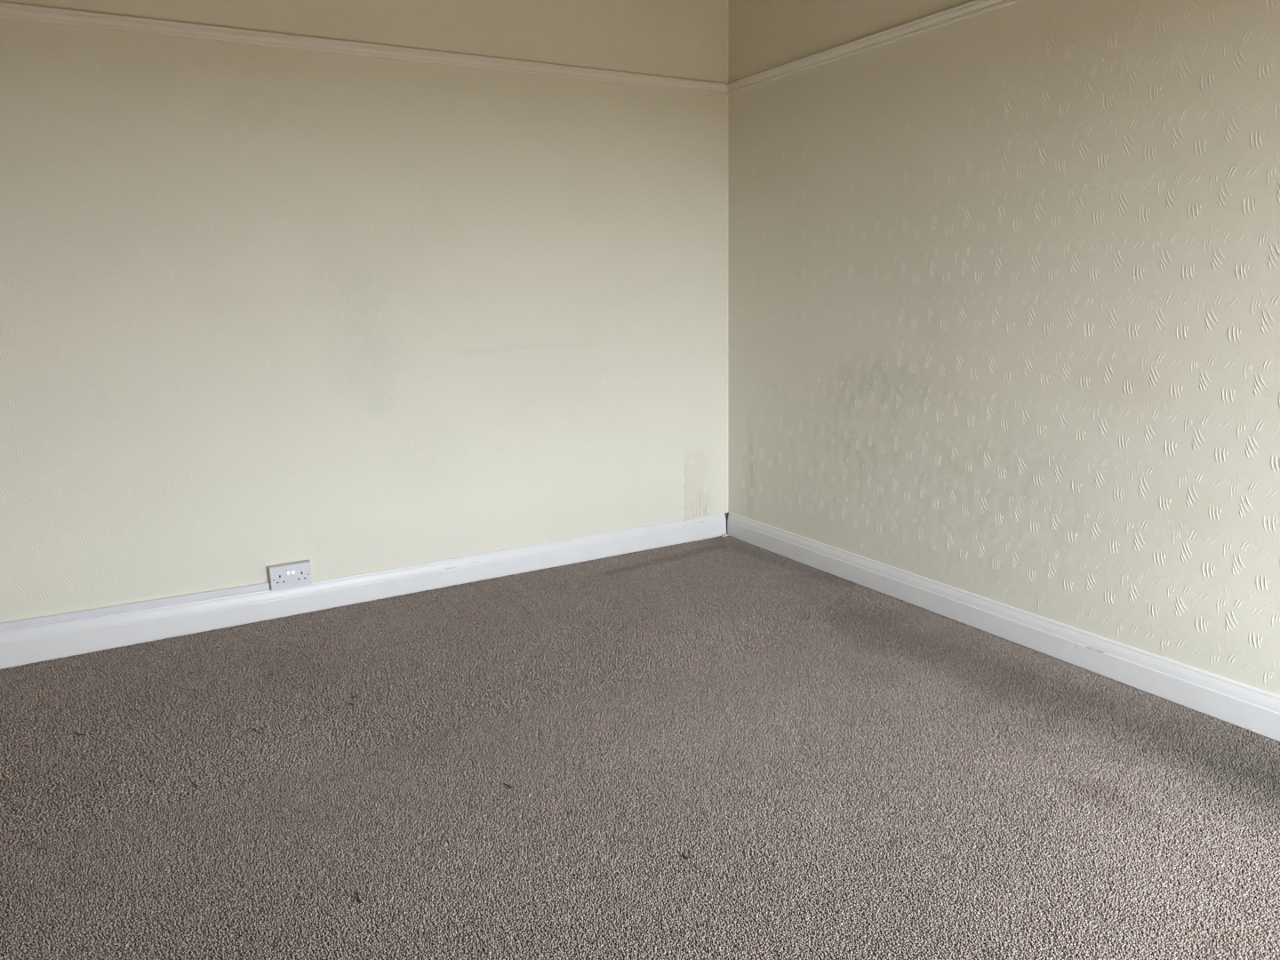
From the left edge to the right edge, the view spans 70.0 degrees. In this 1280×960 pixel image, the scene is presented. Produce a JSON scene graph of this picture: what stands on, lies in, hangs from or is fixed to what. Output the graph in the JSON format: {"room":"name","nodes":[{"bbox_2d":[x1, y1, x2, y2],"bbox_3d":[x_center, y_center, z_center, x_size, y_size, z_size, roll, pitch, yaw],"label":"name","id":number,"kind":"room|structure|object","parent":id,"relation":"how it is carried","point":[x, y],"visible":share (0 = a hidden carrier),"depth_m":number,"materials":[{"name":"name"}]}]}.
{"room":"empty room","nodes":[
{"label":"empty room","id":0,"kind":"room"},
{"bbox_2d":[0,0,727,622],"bbox_3d":[-1.326,-0.789,3.361,4.230,2.628,0.142,-8,14,-29],"label":"wall","id":1,"kind":"structure","parent":0,"point":[260,307],"depth_m":3.43,"materials":[{"name":"paint"}]},
{"bbox_2d":[0,582,269,631],"bbox_3d":[-2.185,0.498,3.012,1.812,0.054,0.015,-8,14,-29],"label":"cable trunking","id":2,"kind":"object","parent":1,"relation":"attached to","point":[65,617],"visible":1,"depth_m":3.23,"materials":[{"name":"plastic"}]},
{"bbox_2d":[267,560,311,590],"bbox_3d":[-1.332,0.361,3.481,0.151,0.094,0.038,-8,14,-29],"label":"double socket","id":3,"kind":"object","parent":1,"relation":"attached to","point":[281,576],"visible":1,"depth_m":3.47,"materials":[{"name":"plastic"}]},
{"bbox_2d":[0,512,726,669],"bbox_3d":[-1.271,0.442,3.544,3.926,0.142,0.022,-8,14,-29],"label":"baseboard","id":4,"kind":"structure","parent":1,"relation":"attached to","point":[34,644],"depth_m":3.57,"materials":[{"name":"paint"}]},
{"bbox_2d":[0,1,729,95],"bbox_3d":[-1.300,-1.513,3.138,3.950,0.046,0.024,-8,14,-29],"label":"trim","id":5,"kind":"structure","parent":1,"relation":"attached to","point":[8,11],"depth_m":3.25,"materials":[{"name":"beige paint"}]},
{"bbox_2d":[728,0,1279,695],"bbox_3d":[1.660,-0.630,2.318,0.141,2.628,4.700,-8,14,-29],"label":"wall","id":6,"kind":"structure","parent":0,"point":[1004,283],"depth_m":2.93,"materials":[{"name":"paper"}]},
{"bbox_2d":[727,0,1023,94],"bbox_3d":[1.499,-1.385,2.249,0.024,0.042,4.400,-8,14,-29],"label":"trim","id":7,"kind":"structure","parent":6,"relation":"attached to","point":[975,7],"depth_m":3.32,"materials":[{"name":"beige paint"}]},
{"bbox_2d":[727,512,1279,741],"bbox_3d":[1.545,0.583,2.659,0.018,0.119,4.386,-8,14,-29],"label":"baseboard","id":8,"kind":"structure","parent":6,"relation":"attached to","point":[1236,703],"depth_m":3.00,"materials":[{"name":"paint"}]},
{"bbox_3d":[-0.112,0.941,1.654,4.230,0.102,4.840,-8,14,-29],"label":"floor","id":9,"kind":"structure","parent":0,"visible":0},
{"bbox_2d":[0,536,1279,959],"bbox_3d":[-0.153,0.873,1.711,3.950,0.009,4.400,-8,14,-29],"label":"carpet","id":10,"kind":"object","parent":9,"relation":"on","point":[844,769],"visible":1,"depth_m":2.25,"materials":[{"name":"grey carpet"}]},
{"bbox_2d":[356,888,364,904],"bbox_3d":[-0.570,0.846,1.855,0.008,0.003,0.058,-8,14,-29],"label":"carpet fluff","id":11,"kind":"object","parent":10,"relation":"on","point":[359,900],"visible":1,"depth_m":1.85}
]}

